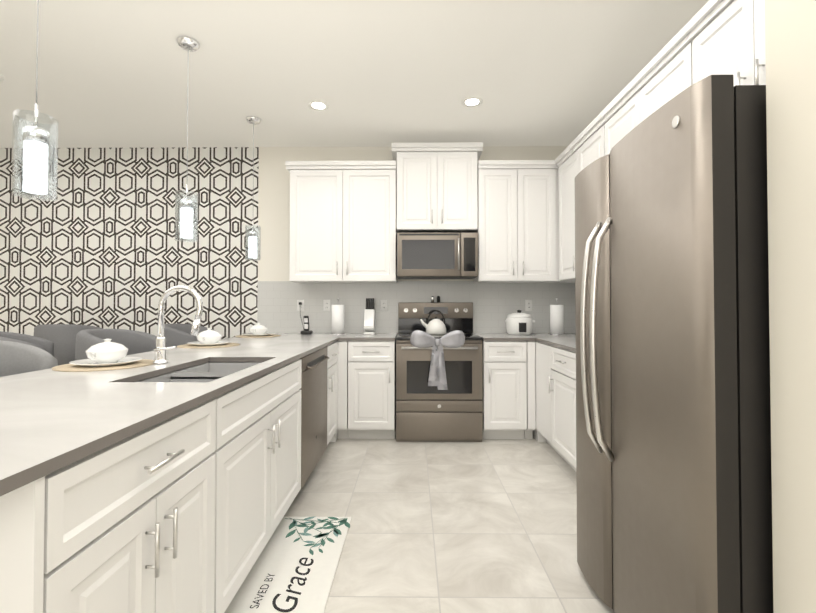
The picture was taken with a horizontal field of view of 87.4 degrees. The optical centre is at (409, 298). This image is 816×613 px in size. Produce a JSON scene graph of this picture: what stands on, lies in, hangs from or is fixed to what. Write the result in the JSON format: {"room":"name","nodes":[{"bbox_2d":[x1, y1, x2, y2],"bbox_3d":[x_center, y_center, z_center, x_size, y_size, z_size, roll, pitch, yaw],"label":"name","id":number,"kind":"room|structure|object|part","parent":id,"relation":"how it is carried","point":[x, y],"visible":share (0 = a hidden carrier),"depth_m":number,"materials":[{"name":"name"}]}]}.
{"room":"kitchen","nodes":[
{"label":"kitchen","id":0,"kind":"room"},
{"bbox_2d":[0,146,567,338],"bbox_3d":[-1.560,-0.157,4.478,6.860,2.850,0.100,0,-1,1],"label":"wall","id":1,"kind":"structure","parent":0,"point":[96,244],"depth_m":4.45,"materials":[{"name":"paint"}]},
{"bbox_2d":[285,161,396,282],"bbox_3d":[-0.649,-0.737,4.230,1.048,1.140,0.390,0,-1,1],"label":"upper cabinet","id":2,"kind":"object","parent":1,"relation":"attached to","point":[343,221],"visible":1,"depth_m":4.07,"materials":[{"name":"white wood"}]},
{"bbox_2d":[257,281,575,332],"bbox_3d":[0.099,0.083,4.404,3.340,0.534,0.008,0,-1,1],"label":"tile backsplash","id":3,"kind":"structure","parent":1,"relation":"attached to","point":[495,305],"depth_m":4.38,"materials":[{"name":"grey tile"}]},
{"bbox_2d":[297,300,303,310],"bbox_3d":[-1.121,0.066,4.409,0.072,0.116,0.008,0,-1,1],"label":"electrical outlet","id":4,"kind":"object","parent":3,"relation":"attached to","point":[300,307],"visible":0.96,"depth_m":4.41,"materials":[{"name":"white plastic"}]},
{"bbox_2d":[323,300,329,310],"bbox_3d":[-0.851,0.066,4.407,0.072,0.116,0.008,0,-1,1],"label":"electrical outlet","id":5,"kind":"object","parent":3,"relation":"attached to","point":[326,305],"visible":1,"depth_m":4.41,"materials":[{"name":"white plastic"}]},
{"bbox_2d":[380,300,386,310],"bbox_3d":[-0.261,0.066,4.401,0.072,0.116,0.008,0,-1,1],"label":"electrical outlet","id":6,"kind":"object","parent":3,"relation":"attached to","point":[383,305],"visible":1,"depth_m":4.40,"materials":[{"name":"white plastic"}]},
{"bbox_2d":[525,300,531,310],"bbox_3d":[1.229,0.066,4.388,0.072,0.116,0.008,0,-1,1],"label":"electrical outlet","id":7,"kind":"object","parent":3,"relation":"attached to","point":[528,305],"visible":1,"depth_m":4.39,"materials":[{"name":"white plastic"}]},
{"bbox_2d":[392,142,482,232],"bbox_3d":[0.267,-1.067,4.227,0.866,0.820,0.390,0,-1,1],"label":"upper cabinet","id":8,"kind":"object","parent":1,"relation":"attached to","point":[436,187],"visible":1,"depth_m":4.07,"materials":[{"name":"white wood"}]},
{"bbox_2d":[397,233,477,278],"bbox_3d":[0.267,-0.415,4.184,0.758,0.415,0.453,0,-1,1],"label":"microwave","id":9,"kind":"object","parent":8,"relation":"attached to","point":[437,255],"visible":1,"depth_m":4.00,"materials":[{"name":"metal"}]},
{"bbox_2d":[473,160,574,282],"bbox_3d":[1.211,-0.737,4.211,1.104,1.140,0.393,0,-1,1],"label":"upper cabinet","id":10,"kind":"object","parent":1,"relation":"attached to","point":[517,231],"visible":0.81,"depth_m":4.06,"materials":[{"name":"white wood"}]},
{"bbox_2d":[0,0,708,147],"bbox_3d":[-1.642,-1.689,1.144,6.960,0.100,6.820,0,-1,1],"label":"ceiling","id":11,"kind":"structure","parent":0,"point":[125,73],"depth_m":2.98,"materials":[{"name":"paint"}]},
{"bbox_2d":[12,0,57,200],"bbox_3d":[-1.397,-1.006,1.605,0.130,1.249,0.130,0,-1,1],"label":"pendant light","id":12,"kind":"object","parent":11,"relation":"hanging from","point":[34,140],"visible":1,"depth_m":1.58,"materials":[{"name":"white glass"}]},
{"bbox_2d":[175,36,199,241],"bbox_3d":[-1.387,-0.988,2.670,0.130,1.249,0.130,0,-1,1],"label":"pendant light","id":13,"kind":"object","parent":11,"relation":"hanging from","point":[187,205],"visible":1,"depth_m":2.64,"materials":[{"name":"white glass"}]},
{"bbox_2d":[245,116,260,260],"bbox_3d":[-1.377,-0.969,3.769,0.130,1.249,0.130,0,-1,1],"label":"pendant light","id":14,"kind":"object","parent":11,"relation":"hanging from","point":[252,235],"visible":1,"depth_m":3.74,"materials":[{"name":"white glass"}]},
{"bbox_2d":[308,100,328,110],"bbox_3d":[-0.750,-1.595,3.524,0.170,0.006,0.170,0,-1,1],"label":"recessed light","id":15,"kind":"object","parent":11,"relation":"in","point":[318,105],"visible":1,"depth_m":3.52,"materials":[{"name":"paint"}]},
{"bbox_2d":[462,97,482,106],"bbox_3d":[0.510,-1.596,3.463,0.170,0.006,0.170,0,-1,1],"label":"recessed light","id":16,"kind":"object","parent":11,"relation":"in","point":[472,101],"visible":1,"depth_m":3.46,"materials":[{"name":"paint"}]},
{"bbox_2d":[284,435,613,612],"bbox_3d":[-1.642,1.260,1.094,6.960,0.100,6.820,0,-1,1],"label":"floor","id":17,"kind":"structure","parent":0,"point":[487,526],"depth_m":2.32,"materials":[{"name":"tile"}]},
{"bbox_2d":[0,476,44,612],"bbox_3d":[-0.977,0.760,0.753,0.645,0.888,0.020,0,-1,1],"label":"peninsula end panel","id":18,"kind":"object","parent":17,"relation":"on","point":[22,511],"visible":1,"depth_m":0.75,"materials":[{"name":"white wood"}]},
{"bbox_2d":[0,331,54,356],"bbox_3d":[-2.605,0.726,2.881,0.585,1.031,0.585,0,-1,1],"label":"stool","id":19,"kind":"object","parent":17,"relation":"on","point":[44,344],"visible":0.12,"depth_m":3.06,"materials":[{"name":"grey fabric"}]},
{"bbox_2d":[0,340,57,376],"bbox_3d":[-2.017,0.711,1.996,0.538,1.031,0.584,0,-1,1],"label":"stool","id":20,"kind":"object","parent":17,"relation":"on","point":[17,358],"visible":0.19,"depth_m":2.21,"materials":[{"name":"grey fabric"}]},
{"bbox_2d":[33,324,102,365],"bbox_3d":[-3.195,0.746,4.033,0.586,1.031,0.536,0,-1,1],"label":"stool","id":21,"kind":"object","parent":17,"relation":"on","point":[62,337],"visible":0.27,"depth_m":3.80,"materials":[{"name":"grey fabric"}]},
{"bbox_2d":[75,329,166,360],"bbox_3d":[-2.008,0.728,2.996,0.538,1.031,0.584,0,-1,1],"label":"stool","id":22,"kind":"object","parent":17,"relation":"on","point":[134,342],"visible":0.17,"depth_m":3.14,"materials":[{"name":"grey fabric"}]},
{"bbox_2d":[43,400,215,612],"bbox_3d":[-0.945,0.766,1.098,0.654,0.888,0.662,0,-1,1],"label":"base cabinet","id":23,"kind":"object","parent":17,"relation":"on","point":[129,524],"visible":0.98,"depth_m":1.04,"materials":[{"name":"white wood"}]},
{"bbox_2d":[164,323,221,346],"bbox_3d":[-2.000,0.744,3.926,0.538,1.031,0.584,0,-1,1],"label":"stool","id":24,"kind":"object","parent":17,"relation":"on","point":[176,334],"visible":0.23,"depth_m":3.67,"materials":[{"name":"grey fabric"}]},
{"bbox_2d":[211,359,301,612],"bbox_3d":[-0.937,0.781,1.983,0.654,0.888,1.092,0,-1,1],"label":"base cabinet","id":25,"kind":"object","parent":17,"relation":"on","point":[257,452],"visible":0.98,"depth_m":1.77,"materials":[{"name":"white wood"}]},
{"bbox_2d":[0,333,397,495],"bbox_3d":[-0.863,0.332,2.498,1.452,0.026,3.812,0,-1,1],"label":"countertop","id":26,"kind":"structure","parent":25,"relation":"on","point":[51,420],"depth_m":1.28,"materials":[{"name":"stone"}]},
{"bbox_2d":[52,359,154,371],"bbox_3d":[-1.413,0.308,1.998,0.400,0.004,0.400,0,-1,1],"label":"placemat","id":27,"kind":"object","parent":26,"relation":"on","point":[79,368],"visible":0.67,"depth_m":1.90,"materials":[{"name":"beige wicker"}]},
{"bbox_2d":[69,357,142,366],"bbox_3d":[-1.413,0.296,1.998,0.280,0.019,0.280,0,-1,1],"label":"plate","id":28,"kind":"object","parent":27,"relation":"on","point":[92,363],"visible":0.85,"depth_m":1.97,"materials":[{"name":"white ceramic"}]},
{"bbox_2d":[85,338,127,363],"bbox_3d":[-1.413,0.242,1.999,0.164,0.114,0.208,0,-1,1],"label":"tureen","id":29,"kind":"object","parent":28,"relation":"on","point":[107,350],"visible":1,"depth_m":1.95,"materials":[{"name":"white ceramic"}]},
{"bbox_2d":[153,285,202,363],"bbox_3d":[-1.118,0.122,2.050,0.237,0.378,0.104,0,-1,1],"label":"faucet","id":30,"kind":"object","parent":26,"relation":"on","point":[160,348],"visible":1,"depth_m":2.06,"materials":[{"name":"silver metal"}]},
{"bbox_2d":[137,362,261,381],"bbox_3d":[-0.909,0.444,1.936,0.410,0.214,0.810,0,-1,1],"label":"sink basin","id":31,"kind":"object","parent":26,"relation":"in","point":[208,372],"visible":0.1,"depth_m":1.97,"materials":[{"name":"metal"}]},
{"bbox_2d":[177,343,239,347],"bbox_3d":[-1.404,0.325,2.998,0.400,0.004,0.400,0,-1,1],"label":"placemat","id":32,"kind":"object","parent":26,"relation":"on","point":[216,346],"visible":0.71,"depth_m":2.88,"materials":[{"name":"beige wicker"}]},
{"bbox_2d":[187,341,230,345],"bbox_3d":[-1.404,0.313,2.998,0.280,0.019,0.280,0,-1,1],"label":"plate","id":33,"kind":"object","parent":32,"relation":"on","point":[197,343],"visible":0.77,"depth_m":2.95,"materials":[{"name":"white ceramic"}]},
{"bbox_2d":[196,328,221,343],"bbox_3d":[-1.404,0.259,2.999,0.164,0.114,0.208,0,-1,1],"label":"tureen","id":34,"kind":"object","parent":33,"relation":"on","point":[209,336],"visible":0.94,"depth_m":2.95,"materials":[{"name":"white ceramic"}]},
{"bbox_2d":[235,334,280,337],"bbox_3d":[-1.395,0.341,3.947,0.400,0.004,0.400,0,-1,1],"label":"placemat","id":35,"kind":"object","parent":26,"relation":"on","point":[271,335],"visible":0.83,"depth_m":3.84,"materials":[{"name":"beige wicker"}]},
{"bbox_2d":[243,333,273,335],"bbox_3d":[-1.395,0.329,3.948,0.280,0.019,0.280,0,-1,1],"label":"plate","id":36,"kind":"object","parent":35,"relation":"on","point":[251,334],"visible":0.9,"depth_m":3.87,"materials":[{"name":"white ceramic"}]},
{"bbox_2d":[249,323,267,334],"bbox_3d":[-1.395,0.275,3.949,0.164,0.114,0.208,0,-1,1],"label":"tureen","id":37,"kind":"object","parent":36,"relation":"on","point":[257,328],"visible":0.88,"depth_m":3.89,"materials":[{"name":"white ceramic"}]},
{"bbox_2d":[301,316,312,333],"bbox_3d":[-1.013,0.256,4.215,0.100,0.184,0.100,0,-1,1],"label":"dock","id":38,"kind":"object","parent":26,"relation":"on","point":[306,330],"visible":1,"depth_m":4.19,"materials":[{"name":"black plastic"}]},
{"bbox_2d":[330,298,345,334],"bbox_3d":[-0.703,0.169,4.214,0.150,0.357,0.150,0,-1,1],"label":"paper towel","id":39,"kind":"object","parent":26,"relation":"on","point":[337,319],"visible":1,"depth_m":4.16,"materials":[{"name":"white paper"}]},
{"bbox_2d":[364,298,374,334],"bbox_3d":[-0.393,0.170,4.243,0.100,0.356,0.175,0,-1,1],"label":"knife block","id":40,"kind":"object","parent":26,"relation":"on","point":[369,319],"visible":0.98,"depth_m":4.20,"materials":[{"name":"white plastic"}]},
{"bbox_2d":[224,517,351,612],"bbox_3d":[-0.528,1.218,1.799,0.397,0.008,1.210,0,-1,1],"label":"rug","id":41,"kind":"object","parent":17,"relation":"on","point":[280,556],"visible":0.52,"depth_m":1.91,"materials":[{"name":"fabric"}]},
{"bbox_2d":[250,574,274,607],"bbox_3d":[-0.609,1.213,1.781,0.035,0.001,0.219,0,-1,1],"label":"lettering","id":42,"kind":"object","parent":41,"relation":"on","point":[262,591],"visible":1,"depth_m":1.76,"materials":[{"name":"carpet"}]},
{"bbox_2d":[272,558,313,611],"bbox_3d":[-0.496,1.214,1.829,0.105,0.001,0.359,0,-1,1],"label":"lettering","id":43,"kind":"object","parent":41,"relation":"on","point":[293,607],"visible":1,"depth_m":1.78,"materials":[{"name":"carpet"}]},
{"bbox_2d":[285,516,349,554],"bbox_3d":[-0.473,1.220,2.236,0.338,0.003,0.407,0,-1,-17],"label":"print","id":44,"kind":"object","parent":41,"relation":"on","point":[336,531],"visible":1,"depth_m":2.25,"materials":[{"name":"green fabric"}]},
{"bbox_2d":[299,346,328,488],"bbox_3d":[-0.916,0.798,2.913,0.637,0.886,0.755,0,-1,1],"label":"dishwasher","id":45,"kind":"object","parent":17,"relation":"on","point":[313,389],"visible":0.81,"depth_m":2.83,"materials":[{"name":"metal"}]},
{"bbox_2d":[327,342,338,444],"bbox_3d":[-0.922,0.807,3.523,0.654,0.888,0.452,0,-1,1],"label":"base cabinet","id":46,"kind":"object","parent":17,"relation":"on","point":[332,389],"visible":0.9,"depth_m":3.50,"materials":[{"name":"white wood"}]},
{"bbox_2d":[330,430,337,441],"bbox_3d":[-0.945,0.817,4.077,0.599,0.888,0.648,0,-1,1],"label":"base cabinet","id":47,"kind":"object","parent":17,"relation":"on","point":[334,438],"visible":0.08,"depth_m":3.75,"materials":[{"name":"white wood"}]},
{"bbox_2d":[337,340,395,438],"bbox_3d":[-0.383,0.817,4.056,0.514,0.888,0.680,0,-1,1],"label":"base cabinet","id":48,"kind":"object","parent":17,"relation":"on","point":[371,389],"depth_m":3.75,"materials":[{"name":"white wood"}]},
{"bbox_3d":[-0.592,0.817,4.075,0.096,0.888,0.645,0,-1,1],"label":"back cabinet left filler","id":49,"kind":"part","parent":48,"relation":"part of","materials":[{"name":"white wood"}]},
{"bbox_2d":[396,302,482,441],"bbox_3d":[0.266,0.645,4.025,0.756,1.230,0.719,0,-1,1],"label":"range","id":50,"kind":"object","parent":17,"relation":"on","point":[425,412],"visible":0.73,"depth_m":3.72,"materials":[{"name":"metal"}]},
{"bbox_2d":[420,310,446,334],"bbox_3d":[0.233,0.224,4.164,0.261,0.238,0.204,0,-1,1],"label":"kettle","id":51,"kind":"object","parent":50,"relation":"on","point":[435,326],"visible":0.98,"depth_m":4.10,"materials":[{"name":"ceramic"}]},
{"bbox_2d":[431,296,439,301],"bbox_3d":[0.269,0.001,4.363,0.094,0.068,0.033,0,-1,1],"label":"shakers","id":52,"kind":"object","parent":50,"relation":"on","point":[432,298],"visible":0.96,"depth_m":4.35,"materials":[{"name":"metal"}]},
{"bbox_2d":[410,330,464,389],"bbox_3d":[0.242,0.518,3.631,0.466,0.506,0.046,0,-1,1],"label":"ribbon bow","id":53,"kind":"object","parent":50,"relation":"attached to","point":[423,339],"visible":1,"depth_m":3.62,"materials":[{"name":"grey fabric"}]},
{"bbox_2d":[482,340,535,438],"bbox_3d":[0.883,0.816,4.045,0.451,0.888,0.680,0,-1,1],"label":"base cabinet","id":54,"kind":"object","parent":17,"relation":"on","point":[504,400],"depth_m":3.74,"materials":[{"name":"white wood"}]},
{"bbox_3d":[1.074,0.817,4.060,0.068,0.888,0.645,0,-1,1],"label":"back cabinet right filler","id":55,"kind":"part","parent":54,"relation":"part of","materials":[{"name":"white wood"}]},
{"bbox_2d":[533,341,546,441],"bbox_3d":[1.448,0.817,4.067,0.628,0.888,0.624,0,-1,1],"label":"base cabinet","id":56,"kind":"object","parent":17,"relation":"on","point":[538,436],"visible":0.08,"depth_m":3.76,"materials":[{"name":"white wood"}]},
{"bbox_2d":[535,342,563,458],"bbox_3d":[1.433,0.808,3.538,0.648,0.888,0.421,0,-1,1],"label":"cabinet filler","id":57,"kind":"object","parent":17,"relation":"on","point":[543,374],"visible":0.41,"depth_m":3.52,"materials":[{"name":"white wood"}]},
{"bbox_2d":[549,346,575,471],"bbox_3d":[1.411,0.799,3.043,0.682,0.888,0.557,0,-1,1],"label":"base cabinet","id":58,"kind":"object","parent":17,"relation":"on","point":[563,398],"visible":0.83,"depth_m":3.06,"materials":[{"name":"white wood"}]},
{"bbox_2d":[575,75,772,612],"bbox_3d":[1.194,0.320,1.524,1.037,1.795,0.909,0,-1,1],"label":"refrigerator","id":59,"kind":"object","parent":17,"relation":"on","point":[673,460],"visible":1,"depth_m":1.19,"materials":[{"name":"metal"}]},
{"bbox_3d":[1.405,0.788,2.382,0.683,0.888,0.754,0,-1,1],"label":"cabinet","id":60,"kind":"object","parent":17,"relation":"on","visible":0},
{"bbox_2d":[473,333,575,351],"bbox_3d":[1.198,0.344,3.199,1.104,0.026,2.372,0,-1,1],"label":"countertop","id":61,"kind":"structure","parent":60,"relation":"on","point":[566,341],"depth_m":3.74,"materials":[{"name":"stone"}]},
{"bbox_2d":[505,310,534,334],"bbox_3d":[1.082,0.227,4.171,0.282,0.240,0.260,0,-1,1],"label":"rice cooker","id":62,"kind":"object","parent":61,"relation":"on","point":[518,323],"visible":1,"depth_m":4.08,"materials":[{"name":"white plastic"}]},
{"bbox_2d":[549,298,564,334],"bbox_3d":[1.426,0.168,4.124,0.150,0.357,0.150,0,-1,1],"label":"paper towel","id":63,"kind":"object","parent":61,"relation":"on","point":[556,319],"visible":1,"depth_m":4.07,"materials":[{"name":"white paper"}]},
{"bbox_2d":[765,0,815,612],"bbox_3d":[1.303,-0.230,0.117,0.848,2.848,1.872,0,-1,1],"label":"wall","id":64,"kind":"structure","parent":0,"point":[790,40],"depth_m":0.99,"materials":[{"name":"paint"}]},
{"bbox_2d":[684,0,765,85],"bbox_3d":[1.544,-0.987,1.582,0.390,0.730,1.020,0,-1,1],"label":"upper cabinet","id":65,"kind":"object","parent":64,"relation":"attached to","point":[726,37],"visible":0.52,"depth_m":1.85,"materials":[{"name":"white wood"}]},
{"bbox_3d":[1.788,-0.215,1.087,0.100,2.850,6.620,0,-1,1],"label":"wall","id":66,"kind":"structure","parent":0,"visible":0},
{"bbox_2d":[555,115,604,280],"bbox_3d":[1.562,-0.749,3.529,0.390,1.140,0.961,0,-1,1],"label":"upper cabinet","id":67,"kind":"object","parent":66,"relation":"attached to","point":[581,151],"visible":0.33,"depth_m":3.70,"materials":[{"name":"white wood"}]},
{"bbox_2d":[599,27,692,154],"bbox_3d":[1.553,-0.765,2.569,0.390,1.140,0.954,0,-1,1],"label":"upper cabinet","id":68,"kind":"object","parent":66,"relation":"attached to","point":[664,75],"visible":0.04,"depth_m":2.45,"materials":[{"name":"white wood"}]}
]}

